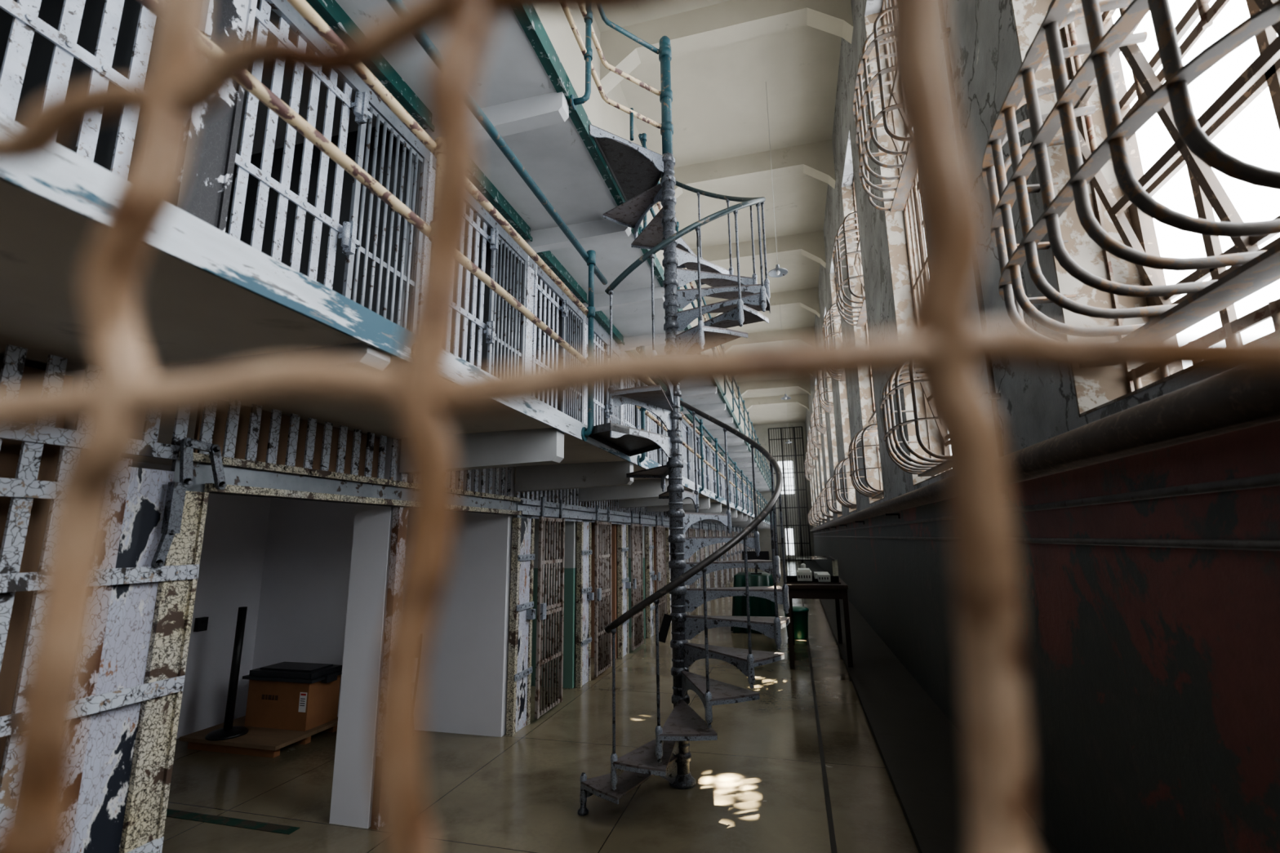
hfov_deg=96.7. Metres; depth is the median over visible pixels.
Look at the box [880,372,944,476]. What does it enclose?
bars
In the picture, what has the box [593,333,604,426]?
grille
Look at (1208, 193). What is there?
window
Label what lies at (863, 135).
bars
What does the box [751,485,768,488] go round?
trim
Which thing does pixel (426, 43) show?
pipe
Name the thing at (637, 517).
cell
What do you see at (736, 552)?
cell
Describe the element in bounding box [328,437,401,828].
wall
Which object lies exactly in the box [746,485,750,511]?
cell
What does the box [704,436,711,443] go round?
trim
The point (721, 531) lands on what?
wall
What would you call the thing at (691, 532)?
cell
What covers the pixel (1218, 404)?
window ledge
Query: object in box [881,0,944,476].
bars
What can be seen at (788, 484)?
window
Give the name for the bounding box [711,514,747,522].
trim
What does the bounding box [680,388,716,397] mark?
beam
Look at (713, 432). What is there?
beam
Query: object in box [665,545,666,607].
wall
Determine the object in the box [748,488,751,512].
cell
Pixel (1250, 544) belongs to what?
conduit pipe
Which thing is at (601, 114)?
wall
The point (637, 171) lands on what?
spiral staircase
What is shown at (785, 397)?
pendant lamp
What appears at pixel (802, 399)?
beam
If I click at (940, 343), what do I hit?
wire mesh
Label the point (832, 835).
trim
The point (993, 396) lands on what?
vertical conduit
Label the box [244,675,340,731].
cardboard box
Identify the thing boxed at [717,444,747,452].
trim
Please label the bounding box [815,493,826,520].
basket
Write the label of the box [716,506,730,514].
trim
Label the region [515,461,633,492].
trim
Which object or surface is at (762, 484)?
trim
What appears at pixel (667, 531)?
cell
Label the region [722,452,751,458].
trim
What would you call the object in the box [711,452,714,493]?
grille
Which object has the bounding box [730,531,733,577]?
wall
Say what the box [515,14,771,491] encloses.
trim
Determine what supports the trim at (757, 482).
attached to the wall at (601, 114)
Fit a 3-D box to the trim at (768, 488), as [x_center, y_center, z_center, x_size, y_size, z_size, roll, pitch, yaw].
[8.002,4.164,37.728,1.140,0.190,0.120,-4,-11,15]
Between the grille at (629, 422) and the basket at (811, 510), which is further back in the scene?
the basket at (811, 510)
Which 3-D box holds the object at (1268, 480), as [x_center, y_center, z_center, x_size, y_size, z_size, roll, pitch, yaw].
[6.216,3.353,18.218,0.030,0.032,45.000,-4,-11,15]
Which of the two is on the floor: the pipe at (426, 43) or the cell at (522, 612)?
the cell at (522, 612)
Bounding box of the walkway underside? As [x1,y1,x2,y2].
[0,179,767,524]
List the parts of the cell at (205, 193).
post, door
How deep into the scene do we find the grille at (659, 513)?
11.03 m
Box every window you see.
[776,460,795,494]
[853,238,879,453]
[886,96,921,258]
[1073,0,1279,375]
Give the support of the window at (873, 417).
in the wall at (1152, 674)
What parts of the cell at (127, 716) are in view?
rusty plate, post plate, lock lever, header plate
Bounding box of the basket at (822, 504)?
[819,485,832,518]
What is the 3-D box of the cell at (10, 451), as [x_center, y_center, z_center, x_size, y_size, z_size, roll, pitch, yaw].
[-2.514,0.782,1.133,0.020,2.360,1.940,-4,-11,15]
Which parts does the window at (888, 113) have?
sash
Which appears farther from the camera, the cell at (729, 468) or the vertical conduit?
the cell at (729, 468)
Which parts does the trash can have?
bin lid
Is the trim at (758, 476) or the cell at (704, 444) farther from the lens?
the trim at (758, 476)
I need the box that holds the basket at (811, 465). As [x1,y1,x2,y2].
[806,440,814,469]
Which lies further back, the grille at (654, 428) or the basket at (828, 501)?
the basket at (828, 501)
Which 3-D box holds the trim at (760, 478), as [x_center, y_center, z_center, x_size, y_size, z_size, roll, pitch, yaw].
[6.271,2.939,31.351,1.140,0.190,0.120,-4,-11,15]
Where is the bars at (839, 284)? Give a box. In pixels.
[831,210,866,327]
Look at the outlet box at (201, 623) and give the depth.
5.26 m
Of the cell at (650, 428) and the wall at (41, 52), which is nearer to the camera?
the wall at (41, 52)
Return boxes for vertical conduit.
[947,26,1000,422]
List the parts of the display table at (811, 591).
leg, leg, leg, leg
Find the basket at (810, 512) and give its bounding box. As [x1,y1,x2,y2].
[808,506,816,525]
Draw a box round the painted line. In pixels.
[166,808,299,834]
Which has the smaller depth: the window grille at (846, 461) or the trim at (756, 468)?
the window grille at (846, 461)
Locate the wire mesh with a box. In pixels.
[0,0,1279,852]
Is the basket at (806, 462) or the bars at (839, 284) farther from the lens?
the basket at (806, 462)
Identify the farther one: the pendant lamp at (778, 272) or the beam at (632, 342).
the pendant lamp at (778, 272)
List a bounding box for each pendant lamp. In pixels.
[765,81,787,277]
[778,290,791,399]
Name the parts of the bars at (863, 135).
sill plate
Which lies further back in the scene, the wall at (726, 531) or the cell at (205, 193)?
the wall at (726, 531)
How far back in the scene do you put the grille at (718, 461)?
20.91 m
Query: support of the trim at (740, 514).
attached to the wall at (697, 530)
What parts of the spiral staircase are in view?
handrail, handrail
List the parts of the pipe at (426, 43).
post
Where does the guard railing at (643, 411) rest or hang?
attached to the wall at (762, 430)
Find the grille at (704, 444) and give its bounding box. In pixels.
[702,443,706,488]
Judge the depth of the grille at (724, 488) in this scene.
22.46 m
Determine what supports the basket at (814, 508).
attached to the window
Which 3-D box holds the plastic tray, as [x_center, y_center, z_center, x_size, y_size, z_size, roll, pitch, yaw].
[-3.149,2.261,5.226,0.780,0.115,0.420,-4,-11,15]
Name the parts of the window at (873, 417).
sash, sash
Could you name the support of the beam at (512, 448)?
attached to the wall at (353, 784)
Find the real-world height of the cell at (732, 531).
2.360 m
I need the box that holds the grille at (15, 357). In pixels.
[0,344,511,496]
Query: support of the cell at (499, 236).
on the walkway underside
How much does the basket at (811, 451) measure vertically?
1.506 m
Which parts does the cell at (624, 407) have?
post, door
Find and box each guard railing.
[136,0,595,440]
[564,14,661,141]
[636,346,773,525]
[638,133,771,489]
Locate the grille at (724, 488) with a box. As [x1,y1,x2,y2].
[723,464,725,498]
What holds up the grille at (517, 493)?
attached to the cell at (522, 612)
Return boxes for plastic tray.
[242,662,342,683]
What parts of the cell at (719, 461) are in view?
door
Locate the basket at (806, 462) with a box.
[804,448,813,475]
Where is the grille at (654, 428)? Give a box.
[649,411,657,462]
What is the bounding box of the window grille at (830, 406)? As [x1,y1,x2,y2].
[817,380,834,413]
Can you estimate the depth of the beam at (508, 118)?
4.15 m
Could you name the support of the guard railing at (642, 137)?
attached to the trim at (532, 26)
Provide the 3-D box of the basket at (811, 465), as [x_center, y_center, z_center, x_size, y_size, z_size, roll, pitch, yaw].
[9.229,1.470,30.582,0.479,1.506,1.378,-4,-11,15]
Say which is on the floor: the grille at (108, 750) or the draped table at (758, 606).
the draped table at (758, 606)
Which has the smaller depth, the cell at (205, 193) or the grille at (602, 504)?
the cell at (205, 193)
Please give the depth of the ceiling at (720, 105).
11.31 m
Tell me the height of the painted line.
0.003 m
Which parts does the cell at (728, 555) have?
door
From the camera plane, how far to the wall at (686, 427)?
15.24 m
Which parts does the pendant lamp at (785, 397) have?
lamp shade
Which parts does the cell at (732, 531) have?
door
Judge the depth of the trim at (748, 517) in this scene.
19.55 m
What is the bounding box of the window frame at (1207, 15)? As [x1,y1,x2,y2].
[1062,0,1279,392]
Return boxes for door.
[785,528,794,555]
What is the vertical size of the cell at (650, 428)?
2.150 m
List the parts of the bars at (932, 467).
sill plate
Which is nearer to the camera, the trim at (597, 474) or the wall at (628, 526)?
the trim at (597, 474)
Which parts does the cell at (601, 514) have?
post, door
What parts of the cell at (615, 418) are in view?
post, door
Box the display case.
[785,555,840,584]
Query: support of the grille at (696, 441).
attached to the cell at (697, 435)
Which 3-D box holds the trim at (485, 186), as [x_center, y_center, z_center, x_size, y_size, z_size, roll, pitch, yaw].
[-1.356,-2.112,5.169,0.105,0.140,1.520,-4,-11,15]
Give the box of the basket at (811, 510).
[810,504,818,524]
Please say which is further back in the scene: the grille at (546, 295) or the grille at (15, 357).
the grille at (546, 295)
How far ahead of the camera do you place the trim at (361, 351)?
2.09 m
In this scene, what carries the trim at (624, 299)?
attached to the wall at (601, 114)
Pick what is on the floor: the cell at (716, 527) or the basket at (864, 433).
the cell at (716, 527)
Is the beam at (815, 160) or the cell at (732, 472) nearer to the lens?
the beam at (815, 160)
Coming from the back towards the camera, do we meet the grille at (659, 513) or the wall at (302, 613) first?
the grille at (659, 513)
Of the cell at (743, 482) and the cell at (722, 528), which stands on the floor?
the cell at (722, 528)
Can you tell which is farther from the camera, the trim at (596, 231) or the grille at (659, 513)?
the grille at (659, 513)
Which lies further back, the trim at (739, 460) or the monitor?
the trim at (739, 460)
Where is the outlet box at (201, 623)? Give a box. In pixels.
[193,617,208,631]
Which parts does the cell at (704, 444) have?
door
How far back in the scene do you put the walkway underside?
1.80 m
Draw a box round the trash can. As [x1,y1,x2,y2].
[783,605,808,639]
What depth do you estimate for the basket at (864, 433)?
8.70 m
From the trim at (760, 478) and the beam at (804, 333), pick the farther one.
the trim at (760, 478)
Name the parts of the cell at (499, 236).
post, door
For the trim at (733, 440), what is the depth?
18.52 m
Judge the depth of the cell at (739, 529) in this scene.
26.32 m
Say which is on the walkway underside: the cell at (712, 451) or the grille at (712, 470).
the cell at (712, 451)
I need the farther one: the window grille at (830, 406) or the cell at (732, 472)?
the cell at (732, 472)
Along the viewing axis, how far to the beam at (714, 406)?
13.72 m
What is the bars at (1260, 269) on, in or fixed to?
attached to the wall at (1152, 674)
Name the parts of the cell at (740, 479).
door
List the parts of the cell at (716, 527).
door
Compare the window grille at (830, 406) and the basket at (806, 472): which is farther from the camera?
the basket at (806, 472)
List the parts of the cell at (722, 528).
door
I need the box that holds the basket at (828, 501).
[824,475,842,515]
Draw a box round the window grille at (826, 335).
[822,302,845,381]
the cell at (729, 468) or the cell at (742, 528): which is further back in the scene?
the cell at (742, 528)
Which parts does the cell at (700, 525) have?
post, door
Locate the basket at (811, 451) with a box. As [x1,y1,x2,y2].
[808,425,817,460]
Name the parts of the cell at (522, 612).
post, door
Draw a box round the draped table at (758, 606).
[730,572,775,633]
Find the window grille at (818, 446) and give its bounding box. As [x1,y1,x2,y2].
[809,408,821,448]
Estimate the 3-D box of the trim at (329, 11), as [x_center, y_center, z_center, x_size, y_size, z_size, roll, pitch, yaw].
[-1.789,-2.418,3.575,0.105,0.140,1.520,-4,-11,15]
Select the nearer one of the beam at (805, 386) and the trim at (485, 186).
the trim at (485, 186)
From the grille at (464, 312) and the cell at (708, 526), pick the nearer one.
the grille at (464, 312)
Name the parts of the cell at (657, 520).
post, door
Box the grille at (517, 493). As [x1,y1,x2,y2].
[515,488,578,506]
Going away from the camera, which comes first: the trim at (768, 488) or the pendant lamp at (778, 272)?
the pendant lamp at (778, 272)
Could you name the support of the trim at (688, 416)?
attached to the wall at (601, 114)
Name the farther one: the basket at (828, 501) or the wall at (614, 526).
the basket at (828, 501)
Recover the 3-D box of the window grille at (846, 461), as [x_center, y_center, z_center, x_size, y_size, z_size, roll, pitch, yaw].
[4.496,1.252,12.413,0.489,1.036,1.378,-4,-11,15]
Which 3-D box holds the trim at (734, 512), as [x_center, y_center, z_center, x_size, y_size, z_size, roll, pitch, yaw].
[1.971,2.314,14.934,1.140,0.240,0.120,-4,-11,15]
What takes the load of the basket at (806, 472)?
attached to the window
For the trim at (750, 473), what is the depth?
28.09 m
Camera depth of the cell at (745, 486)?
32.21 m
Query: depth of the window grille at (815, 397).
19.83 m
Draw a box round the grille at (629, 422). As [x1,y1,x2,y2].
[625,404,635,426]
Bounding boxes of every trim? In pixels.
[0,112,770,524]
[153,342,391,375]
[305,0,429,129]
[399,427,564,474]
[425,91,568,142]
[477,168,532,241]
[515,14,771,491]
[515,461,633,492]
[524,218,631,253]
[536,250,588,304]
[578,478,668,502]
[582,286,664,311]
[594,311,624,345]
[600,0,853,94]
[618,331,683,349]
[618,489,693,507]
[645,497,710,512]
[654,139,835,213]
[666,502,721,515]
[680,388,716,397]
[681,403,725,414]
[684,413,693,423]
[686,230,826,269]
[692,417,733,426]
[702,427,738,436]
[703,287,820,321]
[703,511,742,521]
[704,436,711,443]
[709,437,743,444]
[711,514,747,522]
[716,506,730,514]
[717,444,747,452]
[718,515,751,523]
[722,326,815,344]
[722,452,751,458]
[728,457,751,463]
[730,509,737,518]
[731,462,756,468]
[731,517,754,524]
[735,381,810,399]
[736,466,759,471]
[738,471,760,475]
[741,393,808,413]
[742,474,762,479]
[744,477,764,481]
[747,480,765,484]
[749,483,767,486]
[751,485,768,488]
[752,487,769,490]
[801,598,837,852]
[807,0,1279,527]
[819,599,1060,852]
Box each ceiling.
[235,0,770,492]
[593,0,841,425]
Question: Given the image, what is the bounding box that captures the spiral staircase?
[577,35,790,815]
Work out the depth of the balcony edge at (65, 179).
1.51 m
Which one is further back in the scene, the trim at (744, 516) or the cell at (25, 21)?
the trim at (744, 516)
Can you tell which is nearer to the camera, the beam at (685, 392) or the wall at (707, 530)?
the beam at (685, 392)
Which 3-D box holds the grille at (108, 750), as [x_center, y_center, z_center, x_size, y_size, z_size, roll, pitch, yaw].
[-2.143,0.989,1.614,0.030,2.090,1.320,-4,-11,15]
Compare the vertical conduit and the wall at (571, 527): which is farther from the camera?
the wall at (571, 527)
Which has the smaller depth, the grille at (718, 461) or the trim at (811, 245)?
the trim at (811, 245)
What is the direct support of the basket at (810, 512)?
attached to the window
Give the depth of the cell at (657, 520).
10.34 m
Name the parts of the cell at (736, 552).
door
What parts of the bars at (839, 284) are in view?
sill plate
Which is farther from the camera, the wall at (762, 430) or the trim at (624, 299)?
the wall at (762, 430)
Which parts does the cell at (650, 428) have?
post, door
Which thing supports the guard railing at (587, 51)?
attached to the trim at (532, 26)
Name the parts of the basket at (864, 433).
sill plate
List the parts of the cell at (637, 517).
post, door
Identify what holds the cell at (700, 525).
on the floor
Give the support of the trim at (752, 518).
attached to the wall at (721, 531)
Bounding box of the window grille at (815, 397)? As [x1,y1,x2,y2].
[813,386,826,434]
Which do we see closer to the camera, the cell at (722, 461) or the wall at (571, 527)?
the wall at (571, 527)
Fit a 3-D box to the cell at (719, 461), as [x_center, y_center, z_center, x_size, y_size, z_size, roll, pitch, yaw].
[2.958,2.158,20.893,0.102,2.150,1.680,-4,-11,15]
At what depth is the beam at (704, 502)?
10.04 m
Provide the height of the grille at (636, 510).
0.280 m
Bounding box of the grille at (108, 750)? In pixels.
[0,426,180,825]
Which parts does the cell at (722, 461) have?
post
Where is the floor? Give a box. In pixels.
[161,560,919,852]
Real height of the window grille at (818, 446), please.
1.506 m
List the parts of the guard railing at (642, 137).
post, post, post, rail, rail, post, post, post, post, post, post, post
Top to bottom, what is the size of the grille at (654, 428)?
2.030 m
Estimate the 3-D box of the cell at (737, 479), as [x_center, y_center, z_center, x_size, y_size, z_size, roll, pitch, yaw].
[4.690,3.383,27.269,0.102,2.150,1.680,-4,-11,15]
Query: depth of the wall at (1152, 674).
2.57 m
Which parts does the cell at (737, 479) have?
door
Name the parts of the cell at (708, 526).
post, door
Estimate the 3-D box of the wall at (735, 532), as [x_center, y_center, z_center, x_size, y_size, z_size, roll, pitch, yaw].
[3.052,5.625,26.334,2.810,2.390,0.100,-4,-11,15]
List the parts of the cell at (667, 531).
post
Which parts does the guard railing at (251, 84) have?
rail, post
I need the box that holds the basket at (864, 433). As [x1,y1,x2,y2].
[848,423,884,498]
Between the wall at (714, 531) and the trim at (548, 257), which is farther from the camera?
the wall at (714, 531)
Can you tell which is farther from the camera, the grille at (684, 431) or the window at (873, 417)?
the grille at (684, 431)
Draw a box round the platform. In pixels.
[179,715,337,758]
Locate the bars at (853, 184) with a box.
[852,180,884,498]
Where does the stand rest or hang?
on the platform
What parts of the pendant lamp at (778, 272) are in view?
rod, lamp shade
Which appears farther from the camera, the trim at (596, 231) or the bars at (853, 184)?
the bars at (853, 184)
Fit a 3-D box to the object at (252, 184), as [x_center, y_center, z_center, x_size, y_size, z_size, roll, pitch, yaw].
[-3.038,-1.087,4.491,2.810,2.370,0.100,-4,-11,15]
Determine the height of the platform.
0.100 m
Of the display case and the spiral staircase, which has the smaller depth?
the spiral staircase
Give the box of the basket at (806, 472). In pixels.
[804,457,811,481]
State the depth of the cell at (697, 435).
16.22 m
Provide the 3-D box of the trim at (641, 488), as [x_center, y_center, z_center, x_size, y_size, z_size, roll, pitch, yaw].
[-0.193,0.783,6.963,1.140,0.240,0.120,-4,-11,15]
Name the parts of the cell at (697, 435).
post, door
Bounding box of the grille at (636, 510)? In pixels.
[618,506,646,515]
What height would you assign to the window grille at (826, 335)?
1.506 m
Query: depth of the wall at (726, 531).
22.68 m
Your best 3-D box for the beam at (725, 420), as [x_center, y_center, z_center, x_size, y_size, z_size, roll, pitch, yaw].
[1.942,-0.124,15.410,1.140,0.190,0.120,-4,-11,15]
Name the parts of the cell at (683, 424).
post, door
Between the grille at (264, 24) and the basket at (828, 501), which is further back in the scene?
the basket at (828, 501)
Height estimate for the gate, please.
9.230 m
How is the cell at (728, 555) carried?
on the floor
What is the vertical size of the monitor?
0.420 m
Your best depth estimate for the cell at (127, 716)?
2.27 m
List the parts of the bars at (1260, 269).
sill plate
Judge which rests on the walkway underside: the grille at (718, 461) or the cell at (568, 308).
the cell at (568, 308)
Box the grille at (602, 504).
[578,499,618,511]
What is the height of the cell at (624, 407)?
2.150 m
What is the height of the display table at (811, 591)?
1.060 m
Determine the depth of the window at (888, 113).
6.59 m
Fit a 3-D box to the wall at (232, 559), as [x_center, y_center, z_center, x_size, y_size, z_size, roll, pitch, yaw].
[-0.327,0.774,20.491,0.200,9.750,45.000,-4,-11,15]
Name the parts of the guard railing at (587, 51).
post, rail, rail, post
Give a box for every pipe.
[386,0,607,306]
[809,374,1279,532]
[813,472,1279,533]
[823,536,1279,551]
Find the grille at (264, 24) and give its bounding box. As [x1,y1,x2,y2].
[227,0,351,289]
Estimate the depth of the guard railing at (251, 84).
2.08 m
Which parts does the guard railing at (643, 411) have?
post, post, rail, post, rail, post, post, post, post, post, post, post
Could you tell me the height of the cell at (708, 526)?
2.360 m
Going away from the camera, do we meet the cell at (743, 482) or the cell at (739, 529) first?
the cell at (739, 529)
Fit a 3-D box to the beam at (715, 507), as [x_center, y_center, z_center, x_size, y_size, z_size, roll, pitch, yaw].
[1.105,1.702,11.745,1.140,0.240,0.120,-4,-11,15]
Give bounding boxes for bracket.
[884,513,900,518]
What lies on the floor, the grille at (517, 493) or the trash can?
the trash can
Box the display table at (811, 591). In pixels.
[786,577,853,668]
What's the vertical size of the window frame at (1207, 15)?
5.900 m
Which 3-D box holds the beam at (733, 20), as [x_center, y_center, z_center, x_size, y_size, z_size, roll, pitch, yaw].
[1.234,-6.012,8.809,3.800,0.950,0.300,-4,-11,15]
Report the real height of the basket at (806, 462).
1.506 m
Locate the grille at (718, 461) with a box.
[717,458,719,496]
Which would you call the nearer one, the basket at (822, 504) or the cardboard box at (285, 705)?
the cardboard box at (285, 705)
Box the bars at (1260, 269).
[982,0,1279,333]
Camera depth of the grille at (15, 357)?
2.87 m
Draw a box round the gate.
[768,426,811,560]
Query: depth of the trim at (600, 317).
8.36 m
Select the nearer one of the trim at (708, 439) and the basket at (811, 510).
the trim at (708, 439)
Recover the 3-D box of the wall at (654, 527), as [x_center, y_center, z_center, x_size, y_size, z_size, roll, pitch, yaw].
[-0.859,1.661,12.223,2.810,4.850,0.100,-4,-11,15]
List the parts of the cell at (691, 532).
door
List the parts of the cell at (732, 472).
door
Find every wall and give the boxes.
[0,0,141,773]
[131,461,271,738]
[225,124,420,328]
[251,235,519,737]
[285,0,753,493]
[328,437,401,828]
[513,297,577,688]
[575,338,617,658]
[617,404,646,638]
[644,412,666,623]
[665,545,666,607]
[685,426,689,588]
[696,437,701,587]
[705,446,710,587]
[712,453,717,587]
[718,459,724,583]
[725,531,728,580]
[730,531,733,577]
[734,532,737,573]
[752,422,814,559]
[804,0,1279,852]
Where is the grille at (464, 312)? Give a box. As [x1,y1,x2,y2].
[453,215,487,368]
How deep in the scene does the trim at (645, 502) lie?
8.52 m
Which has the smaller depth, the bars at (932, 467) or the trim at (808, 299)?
the bars at (932, 467)
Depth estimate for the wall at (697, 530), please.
16.53 m
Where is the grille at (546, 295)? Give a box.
[534,275,559,409]
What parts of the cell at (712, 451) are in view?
post, door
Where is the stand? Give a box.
[204,606,248,741]
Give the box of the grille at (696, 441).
[695,436,697,484]
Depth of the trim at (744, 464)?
24.91 m
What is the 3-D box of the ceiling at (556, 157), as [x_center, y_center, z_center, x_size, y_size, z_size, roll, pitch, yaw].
[1.706,0.622,19.968,4.008,0.100,45.000,-4,-11,15]
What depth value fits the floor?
4.09 m
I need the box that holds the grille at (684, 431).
[682,423,687,478]
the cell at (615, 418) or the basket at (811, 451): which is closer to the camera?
the cell at (615, 418)
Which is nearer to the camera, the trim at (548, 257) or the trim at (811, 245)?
the trim at (548, 257)
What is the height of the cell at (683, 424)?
2.150 m
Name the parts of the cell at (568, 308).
post, door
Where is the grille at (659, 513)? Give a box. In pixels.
[646,511,666,518]
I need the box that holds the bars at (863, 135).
[853,9,910,212]
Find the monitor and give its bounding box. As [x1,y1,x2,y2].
[742,551,768,573]
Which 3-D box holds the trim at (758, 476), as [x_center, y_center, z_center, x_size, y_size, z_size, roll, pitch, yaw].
[5.838,2.633,29.757,1.140,0.190,0.120,-4,-11,15]
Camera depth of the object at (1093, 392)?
2.87 m
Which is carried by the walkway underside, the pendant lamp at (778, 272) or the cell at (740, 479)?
the cell at (740, 479)
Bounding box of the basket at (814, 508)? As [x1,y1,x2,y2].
[813,499,822,523]
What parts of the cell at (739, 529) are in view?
door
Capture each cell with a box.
[0,0,153,177]
[0,344,521,852]
[0,360,73,769]
[174,0,430,328]
[423,151,527,369]
[506,488,584,736]
[524,254,583,422]
[575,499,623,687]
[582,314,621,426]
[617,506,650,657]
[621,404,648,457]
[644,511,669,638]
[647,409,666,465]
[665,515,671,623]
[680,417,693,482]
[683,522,696,588]
[691,428,702,486]
[693,520,706,587]
[702,440,711,491]
[703,520,714,587]
[709,446,716,493]
[711,522,720,587]
[717,455,724,497]
[718,523,726,587]
[721,459,727,499]
[724,525,731,583]
[728,466,733,502]
[729,524,735,580]
[730,468,736,504]
[733,525,739,574]
[736,475,739,506]
[736,526,742,572]
[737,476,742,507]
[740,527,745,572]
[742,481,745,509]
[743,482,747,511]
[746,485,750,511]
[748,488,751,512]
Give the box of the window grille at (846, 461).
[833,457,856,509]
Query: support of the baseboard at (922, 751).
attached to the wall at (1152, 674)
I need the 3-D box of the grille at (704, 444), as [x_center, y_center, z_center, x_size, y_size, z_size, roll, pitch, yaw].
[1.985,1.542,17.473,0.012,2.030,0.644,-4,-11,15]
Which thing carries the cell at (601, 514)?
on the floor

